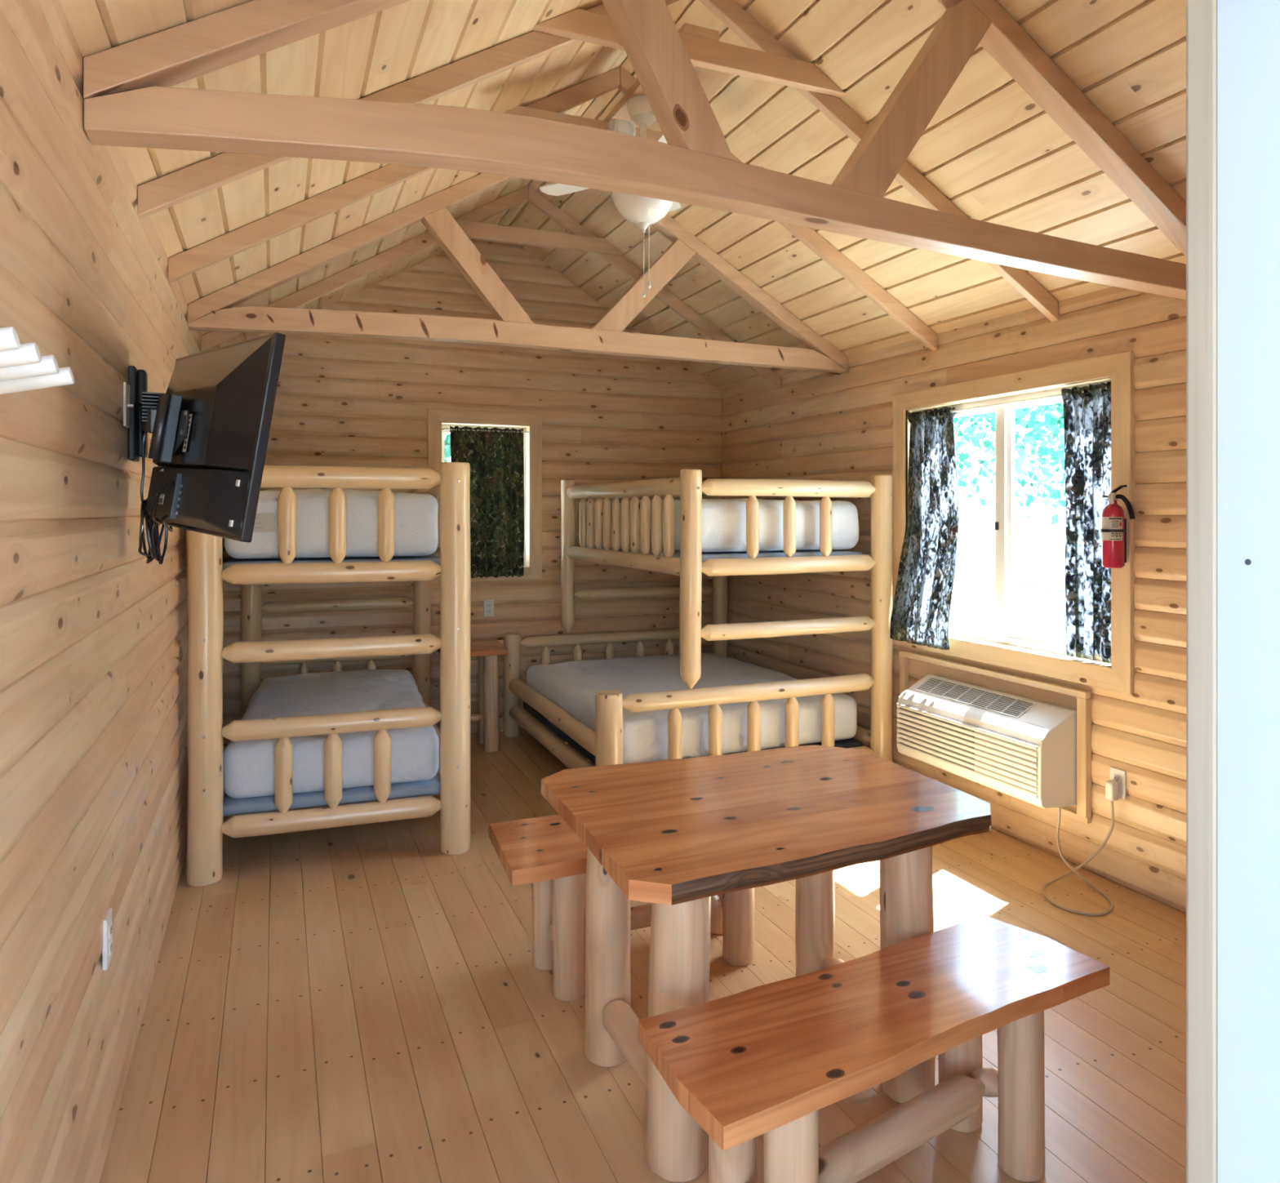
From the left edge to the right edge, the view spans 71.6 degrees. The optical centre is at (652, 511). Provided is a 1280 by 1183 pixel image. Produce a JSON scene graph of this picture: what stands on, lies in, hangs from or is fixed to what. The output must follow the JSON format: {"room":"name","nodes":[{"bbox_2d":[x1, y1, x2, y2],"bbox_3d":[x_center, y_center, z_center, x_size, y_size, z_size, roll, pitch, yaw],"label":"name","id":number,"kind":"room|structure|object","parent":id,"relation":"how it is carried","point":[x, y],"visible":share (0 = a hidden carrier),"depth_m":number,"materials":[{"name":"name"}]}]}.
{"room":"dormitory","nodes":[
{"label":"dormitory","id":0,"kind":"room"},
{"bbox_2d":[0,0,207,1182],"bbox_3d":[-1.662,0.299,2.948,0.017,2.502,5.693,0,0,-23],"label":"wall","id":1,"kind":"structure","parent":0,"point":[94,742],"depth_m":1.76,"materials":[{"name":"brown wood"}]},
{"bbox_2d":[0,326,74,394],"bbox_3d":[-0.733,-0.153,0.944,0.124,0.075,0.590,0,0,-23],"label":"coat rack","id":2,"kind":"object","parent":1,"relation":"attached to","point":[23,367],"visible":1,"depth_m":1.06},
{"bbox_2d":[102,907,112,970],"bbox_3d":[-1.283,1.005,2.090,0.013,0.116,0.072,0,0,-23],"label":"wall outlet","id":3,"kind":"object","parent":1,"relation":"attached to","point":[107,951],"visible":1,"depth_m":2.07,"materials":[{"name":"white plastic"}]},
{"bbox_2d":[108,920,111,937],"bbox_3d":[-1.279,0.985,2.091,0.003,0.028,0.032,0,0,-23],"label":"socket","id":4,"kind":"object","parent":3,"relation":"attached to","point":[109,922],"depth_m":2.08,"materials":[{"name":"white plastic"}]},
{"bbox_2d":[108,937,111,955],"bbox_3d":[-1.279,1.025,2.091,0.003,0.028,0.032,0,0,-23],"label":"socket","id":5,"kind":"object","parent":3,"relation":"attached to","point":[109,939],"depth_m":2.09,"materials":[{"name":"white plastic"}]},
{"bbox_2d":[123,382,133,427],"bbox_3d":[-1.389,-0.282,2.356,0.020,0.115,0.073,0,0,-23],"label":"wall plate","id":6,"kind":"object","parent":1,"relation":"attached to","point":[126,405],"visible":1,"depth_m":2.34,"materials":[{"name":"white plastic"}]},
{"bbox_2d":[128,365,189,463],"bbox_3d":[-1.269,-0.255,2.271,0.094,0.280,0.542,0,0,-36],"label":"mount","id":7,"kind":"object","parent":1,"relation":"attached to","point":[160,415],"depth_m":2.12,"materials":[{"name":"black metal"}]},
{"bbox_2d":[133,403,174,563],"bbox_3d":[-1.257,-0.076,2.254,0.066,0.425,0.382,0,0,-39],"label":"cable","id":8,"kind":"object","parent":7,"relation":"hanging from","point":[144,513],"visible":0.69,"depth_m":2.32,"materials":[{"name":"black plastic"}]},
{"bbox_2d":[146,332,285,542],"bbox_3d":[-1.106,-0.179,2.158,0.136,0.489,0.776,0,0,-43],"label":"television","id":9,"kind":"object","parent":7,"relation":"attached to","point":[228,392],"visible":0.94,"depth_m":1.96,"materials":[{"name":"black plastic"}]},
{"bbox_2d":[149,468,173,564],"bbox_3d":[-1.254,0.015,2.272,0.052,0.246,0.310,0,0,-35],"label":"power cable","id":10,"kind":"object","parent":9,"relation":"hanging from","point":[153,536],"visible":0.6,"depth_m":2.32,"materials":[{"name":"black plastic"}]},
{"bbox_2d":[222,238,722,753],"bbox_3d":[-1.113,-0.238,6.263,3.629,3.577,0.017,0,0,-23],"label":"wall","id":11,"kind":"structure","parent":0,"point":[340,401],"depth_m":6.26,"materials":[{"name":"brown wood"}]},
{"bbox_2d":[441,424,525,565],"bbox_3d":[-1.211,-0.108,6.321,0.615,1.003,0.060,0,0,-23],"label":"window","id":12,"kind":"structure","parent":11,"relation":"in","point":[443,426],"depth_m":6.38,"materials":[{"name":"white plastic"}]},
{"bbox_2d":[426,408,542,582],"bbox_3d":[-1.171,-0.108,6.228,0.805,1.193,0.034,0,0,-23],"label":"trim","id":13,"kind":"structure","parent":11,"relation":"attached to","point":[436,417],"depth_m":6.33,"materials":[{"name":"brown wood"}]},
{"bbox_2d":[441,428,528,433],"bbox_3d":[-1.159,-0.565,6.194,0.620,0.010,0.040,0,0,-23],"label":"curtain rod","id":14,"kind":"object","parent":11,"relation":"attached to","point":[442,428],"visible":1,"depth_m":6.16,"materials":[{"name":"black metal"}]},
{"bbox_2d":[449,425,524,577],"bbox_3d":[-1.151,-0.065,6.183,0.523,1.052,0.045,0,0,-23],"label":"curtain","id":15,"kind":"object","parent":11,"relation":"attached to","point":[495,459],"visible":0.79,"depth_m":6.20,"materials":[{"name":"green fabric"}]},
{"bbox_2d":[483,600,493,616],"bbox_3d":[-1.152,0.677,6.232,0.072,0.116,0.013,0,0,-23],"label":"wall outlet","id":16,"kind":"object","parent":11,"relation":"attached to","point":[488,605],"visible":1,"depth_m":6.23,"materials":[{"name":"white plastic"}]},
{"bbox_2d":[486,603,491,607],"bbox_3d":[-1.150,0.657,6.228,0.032,0.028,0.003,0,0,-23],"label":"socket","id":17,"kind":"object","parent":16,"relation":"attached to","point":[488,605],"depth_m":6.23,"materials":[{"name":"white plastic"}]},
{"bbox_2d":[486,608,491,613],"bbox_3d":[-1.150,0.697,6.228,0.032,0.028,0.003,0,0,-23],"label":"socket","id":18,"kind":"object","parent":16,"relation":"attached to","point":[488,611],"depth_m":6.23,"materials":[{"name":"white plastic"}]},
{"bbox_2d":[58,0,1186,391],"bbox_3d":[0.426,-1.459,2.645,3.777,1.123,7.905,0,0,-23],"label":"ceiling","id":19,"kind":"structure","parent":0,"point":[988,147],"depth_m":3.42,"materials":[{"name":"beige wood"}]},
{"bbox_2d":[200,185,780,388],"bbox_3d":[-0.764,-1.429,5.441,3.587,1.149,0.080,0,0,-23],"label":"rafters","id":20,"kind":"object","parent":19,"relation":"attached to","point":[580,239],"visible":0.93,"depth_m":5.39,"materials":[{"name":"brown wood"}]},
{"bbox_2d":[187,173,848,374],"bbox_3d":[-0.470,-1.421,4.753,3.588,1.165,0.086,0,0,-23],"label":"roof truss","id":21,"kind":"object","parent":19,"relation":"attached to","point":[513,327],"visible":0.89,"depth_m":4.56,"materials":[{"name":"brown wood"}]},
{"bbox_2d":[168,66,937,351],"bbox_3d":[-0.145,-1.429,3.987,3.587,1.149,0.080,0,0,-23],"label":"rafters","id":22,"kind":"object","parent":19,"relation":"attached to","point":[193,260],"visible":0.71,"depth_m":3.75,"materials":[{"name":"brown wood"}]},
{"bbox_2d":[137,0,1058,321],"bbox_3d":[0.164,-1.429,3.260,3.587,1.149,0.080,0,0,-23],"label":"rafters","id":23,"kind":"object","parent":19,"relation":"attached to","point":[768,60],"visible":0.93,"depth_m":3.09,"materials":[{"name":"brown wood"}]},
{"bbox_2d":[603,22,719,127],"bbox_3d":[0.009,-1.744,3.624,0.140,0.038,0.870,0,0,-23],"label":"board","id":24,"kind":"object","parent":23,"relation":"on","point":[620,111],"visible":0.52,"depth_m":3.65,"materials":[{"name":"brown wood"}]},
{"bbox_2d":[606,118,635,136],"bbox_3d":[-0.137,-1.690,3.925,0.132,0.132,0.040,0,0,-23],"label":"smoke detector","id":25,"kind":"object","parent":24,"relation":"attached to","point":[627,127],"visible":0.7,"depth_m":3.90,"materials":[{"name":"white plastic"}]},
{"bbox_2d":[539,95,764,297],"bbox_3d":[-0.024,-1.313,3.704,1.004,0.823,0.965,0,0,-23],"label":"ceiling fan","id":26,"kind":"object","parent":24,"relation":"hanging from","point":[642,211],"visible":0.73,"depth_m":3.69,"materials":[{"name":"white plastic"}]},
{"bbox_2d":[83,0,1186,299],"bbox_3d":[0.456,-1.389,2.575,3.587,1.230,0.090,0,0,-23],"label":"roof truss","id":27,"kind":"object","parent":19,"relation":"attached to","point":[130,100],"visible":0.91,"depth_m":2.35,"materials":[{"name":"brown wood"}]},
{"bbox_2d":[99,728,1186,1182],"bbox_3d":[0.553,1.565,2.386,3.820,0.030,8.622,0,0,-23],"label":"floor","id":28,"kind":"structure","parent":0,"point":[365,1002],"depth_m":2.69,"materials":[{"name":"brown wood"}]},
{"bbox_2d":[186,462,471,886],"bbox_3d":[-1.708,0.662,4.806,1.174,1.775,2.064,0,0,-19],"label":"bunk bed","id":29,"kind":"object","parent":28,"relation":"on","point":[206,553],"visible":0.66,"depth_m":3.89,"materials":[{"name":"wood"}]},
{"bbox_2d":[222,770,439,815],"bbox_3d":[-1.710,1.290,4.814,0.945,0.046,1.795,0,0,-19],"label":"bed base","id":30,"kind":"object","parent":29,"relation":"on","point":[232,806],"visible":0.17,"depth_m":3.98,"materials":[{"name":"blue fabric"}]},
{"bbox_2d":[222,669,439,798],"bbox_3d":[-1.714,1.125,4.812,0.935,0.270,1.801,0,0,-19],"label":"mattress","id":31,"kind":"object","parent":30,"relation":"on","point":[249,766],"visible":0.79,"depth_m":4.09,"materials":[{"name":"white fabric"}]},
{"bbox_2d":[222,554,440,569],"bbox_3d":[-1.710,0.241,4.814,0.945,0.046,1.795,0,0,-19],"label":"bed base","id":32,"kind":"object","parent":29,"relation":"on","point":[433,557],"visible":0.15,"depth_m":4.07,"materials":[{"name":"blue fabric"}]},
{"bbox_2d":[224,488,438,558],"bbox_3d":[-1.712,0.045,4.813,0.937,0.326,1.804,0,0,-19],"label":"mattress","id":33,"kind":"object","parent":32,"relation":"on","point":[415,513],"visible":0.73,"depth_m":4.00,"materials":[{"name":"fabric"}]},
{"bbox_2d":[436,640,508,751],"bbox_3d":[-1.187,1.216,5.836,0.420,0.668,0.390,0,0,-23],"label":"nightstand","id":34,"kind":"object","parent":28,"relation":"on","point":[488,652],"visible":0.55,"depth_m":5.73,"materials":[{"name":"brown wood"}]},
{"bbox_2d":[488,814,754,1000],"bbox_3d":[-0.022,1.320,3.100,1.060,0.461,0.448,0,0,-23],"label":"bench","id":35,"kind":"object","parent":28,"relation":"on","point":[545,852],"visible":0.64,"depth_m":2.91,"materials":[{"name":"brown wood"}]},
{"bbox_2d":[503,469,893,768],"bbox_3d":[0.149,0.662,5.562,1.759,1.776,2.102,0,0,-23],"label":"bunk bed","id":36,"kind":"object","parent":28,"relation":"on","point":[624,523],"visible":0.85,"depth_m":4.86,"materials":[{"name":"wood"}]},
{"bbox_2d":[523,702,862,764],"bbox_3d":[0.148,1.328,5.573,1.500,0.048,1.820,0,0,-23],"label":"bed base","id":37,"kind":"object","parent":36,"relation":"on","point":[848,743],"visible":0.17,"depth_m":5.07,"materials":[{"name":"grey fabric"}]},
{"bbox_2d":[526,653,857,764],"bbox_3d":[0.148,1.156,5.570,1.492,0.283,1.839,0,0,-23],"label":"mattress","id":38,"kind":"object","parent":37,"relation":"on","point":[572,686],"visible":0.59,"depth_m":5.00,"materials":[{"name":"white fabric"}]},
{"bbox_2d":[585,545,862,561],"bbox_3d":[0.346,0.244,5.657,1.070,0.042,1.820,0,0,-23],"label":"bed base","id":39,"kind":"object","parent":36,"relation":"on","point":[705,555],"visible":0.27,"depth_m":4.87,"materials":[{"name":"blue fabric"}]},
{"bbox_2d":[630,498,858,551],"bbox_3d":[0.345,0.065,5.655,1.086,0.302,1.836,0,0,-23],"label":"mattress","id":40,"kind":"object","parent":39,"relation":"on","point":[723,520],"visible":0.45,"depth_m":4.80,"materials":[{"name":"white fabric"}]},
{"bbox_2d":[541,744,991,1182],"bbox_3d":[0.300,1.170,2.478,1.094,0.762,0.899,0,0,-23],"label":"dining table","id":41,"kind":"object","parent":28,"relation":"on","point":[673,835],"visible":0.73,"depth_m":2.32,"materials":[{"name":"brown wood"}]},
{"bbox_2d":[638,915,1110,1182],"bbox_3d":[0.520,1.320,2.006,1.118,0.461,0.364,0,0,-30],"label":"bench","id":42,"kind":"object","parent":28,"relation":"on","point":[745,1065],"visible":1,"depth_m":1.95,"materials":[{"name":"brown wood"}]},
{"bbox_2d":[721,286,1186,912],"bbox_3d":[1.656,0.299,4.360,0.017,2.502,5.693,0,0,-23],"label":"wall","id":43,"kind":"structure","parent":0,"point":[819,425],"depth_m":4.05,"materials":[{"name":"brown wood"}]},
{"bbox_2d":[898,650,1091,823],"bbox_3d":[1.625,1.054,4.367,0.034,0.563,1.235,0,0,-23],"label":"trim","id":44,"kind":"structure","parent":43,"relation":"attached to","point":[1083,813],"depth_m":3.83,"materials":[{"name":"brown wood"}]},
{"bbox_2d":[896,674,1118,915],"bbox_3d":[1.562,1.206,4.043,0.402,0.687,1.312,0,0,-23],"label":"air conditioner","id":45,"kind":"object","parent":43,"relation":"attached to","point":[1024,748],"visible":1,"depth_m":4.02,"materials":[{"name":"beige plastic"}]},
{"bbox_2d":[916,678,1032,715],"bbox_3d":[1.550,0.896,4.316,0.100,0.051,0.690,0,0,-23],"label":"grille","id":46,"kind":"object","parent":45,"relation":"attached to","point":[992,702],"depth_m":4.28,"materials":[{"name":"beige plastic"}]},
{"bbox_2d":[915,676,1035,717],"bbox_3d":[1.549,0.894,4.316,0.109,0.058,0.700,0,0,-23],"label":"grille","id":47,"kind":"object","parent":45,"relation":"attached to","point":[993,703],"depth_m":4.28,"materials":[{"name":"white plastic"}]},
{"bbox_2d":[892,350,1135,693],"bbox_3d":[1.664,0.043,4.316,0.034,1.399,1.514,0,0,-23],"label":"trim","id":48,"kind":"structure","parent":43,"relation":"attached to","point":[1118,366],"depth_m":3.88,"materials":[{"name":"brown wood"}]},
{"bbox_2d":[917,380,1111,654],"bbox_3d":[1.752,0.043,4.354,0.070,1.215,1.330,0,0,-23],"label":"window","id":49,"kind":"structure","parent":43,"relation":"in","point":[1004,632],"depth_m":4.36,"materials":[{"name":"white plastic"}]},
{"bbox_2d":[937,386,1106,413],"bbox_3d":[1.691,-0.525,4.327,0.012,0.012,1.328,0,0,-23],"label":"curtain rod","id":50,"kind":"object","parent":43,"relation":"attached to","point":[1082,392],"visible":0.62,"depth_m":4.25,"materials":[{"name":"white metal"}]},
{"bbox_2d":[889,406,959,649],"bbox_3d":[1.456,0.077,4.728,0.164,1.257,0.462,0,0,-23],"label":"curtain","id":51,"kind":"object","parent":50,"relation":"hanging from","point":[921,609],"visible":1,"depth_m":4.74,"materials":[{"name":"fabric"}]},
{"bbox_2d":[1061,381,1111,662],"bbox_3d":[1.896,0.045,3.855,0.070,1.192,0.262,0,0,-23],"label":"curtain","id":52,"kind":"object","parent":50,"relation":"hanging from","point":[1086,415],"visible":0.84,"depth_m":3.84,"materials":[{"name":"fabric"}]},
{"bbox_2d":[1100,484,1135,568],"bbox_3d":[1.882,0.060,3.601,0.108,0.336,0.116,0,0,9],"label":"fire extinguisher","id":53,"kind":"object","parent":43,"relation":"hanging from","point":[1113,522],"visible":1,"depth_m":3.58,"materials":[{"name":"red metal"}]},
{"bbox_2d":[1110,766,1126,799],"bbox_3d":[1.930,1.125,3.682,0.013,0.116,0.072,0,0,-23],"label":"wall outlet","id":54,"kind":"object","parent":43,"relation":"attached to","point":[1119,775],"visible":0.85,"depth_m":3.67,"materials":[{"name":"white plastic"}]},
{"bbox_2d":[1113,773,1120,782],"bbox_3d":[1.926,1.105,3.680,0.003,0.028,0.032,0,0,-23],"label":"socket","id":55,"kind":"object","parent":54,"relation":"attached to","point":[1117,777],"depth_m":3.68,"materials":[{"name":"white plastic"}]},
{"bbox_3d":[1.107,-0.239,1.045,3.629,3.577,0.017,0,0,-23],"label":"wall","id":56,"kind":"structure","parent":0,"visible":0},
{"bbox_2d":[1186,0,1217,1182],"bbox_3d":[0.055,0.470,0.600,1.005,2.160,0.030,0,0,-23],"label":"trim","id":57,"kind":"structure","parent":56,"relation":"attached to","point":[1201,15],"depth_m":0.78,"materials":[{"name":"white wood"}]},
{"bbox_2d":[1217,0,1279,1182],"bbox_3d":[0.103,0.470,0.487,1.025,2.161,0.215,0,0,-23],"label":"door","id":58,"kind":"structure","parent":56,"relation":"in","point":[1248,31],"depth_m":0.74,"materials":[{"name":"white paint"}]},
{"label":"outside","id":59,"kind":"structure","parent":0,"visible":0},
{"bbox_2d":[949,554,1066,639],"bbox_3d":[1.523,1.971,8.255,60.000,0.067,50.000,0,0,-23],"label":"ground","id":60,"kind":"structure","parent":59,"point":[1038,611],"depth_m":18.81,"materials":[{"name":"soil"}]},
{"bbox_2d":[444,433,450,462],"bbox_3d":[-1.497,-0.626,11.798,4.904,5.568,4.848,0,0,-23],"label":"tree","id":61,"kind":"object","parent":60,"relation":"on","point":[447,439],"visible":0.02,"depth_m":11.36,"materials":[{"name":"green plant"}]},
{"bbox_2d":[953,402,1065,525],"bbox_3d":[4.424,-1.538,15.091,5.600,7.007,6.000,0,0,-23],"label":"tree","id":62,"kind":"object","parent":60,"relation":"on","point":[1053,493],"visible":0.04,"depth_m":14.14,"materials":[{"name":"green plant"}]},
{"bbox_2d":[953,402,1065,510],"bbox_3d":[8.123,-1.739,17.393,6.142,7.409,5.696,0,0,-23],"label":"tree","id":63,"kind":"object","parent":60,"relation":"on","point":[1060,481],"visible":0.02,"depth_m":17.15,"materials":[{"name":"green plant"}]},
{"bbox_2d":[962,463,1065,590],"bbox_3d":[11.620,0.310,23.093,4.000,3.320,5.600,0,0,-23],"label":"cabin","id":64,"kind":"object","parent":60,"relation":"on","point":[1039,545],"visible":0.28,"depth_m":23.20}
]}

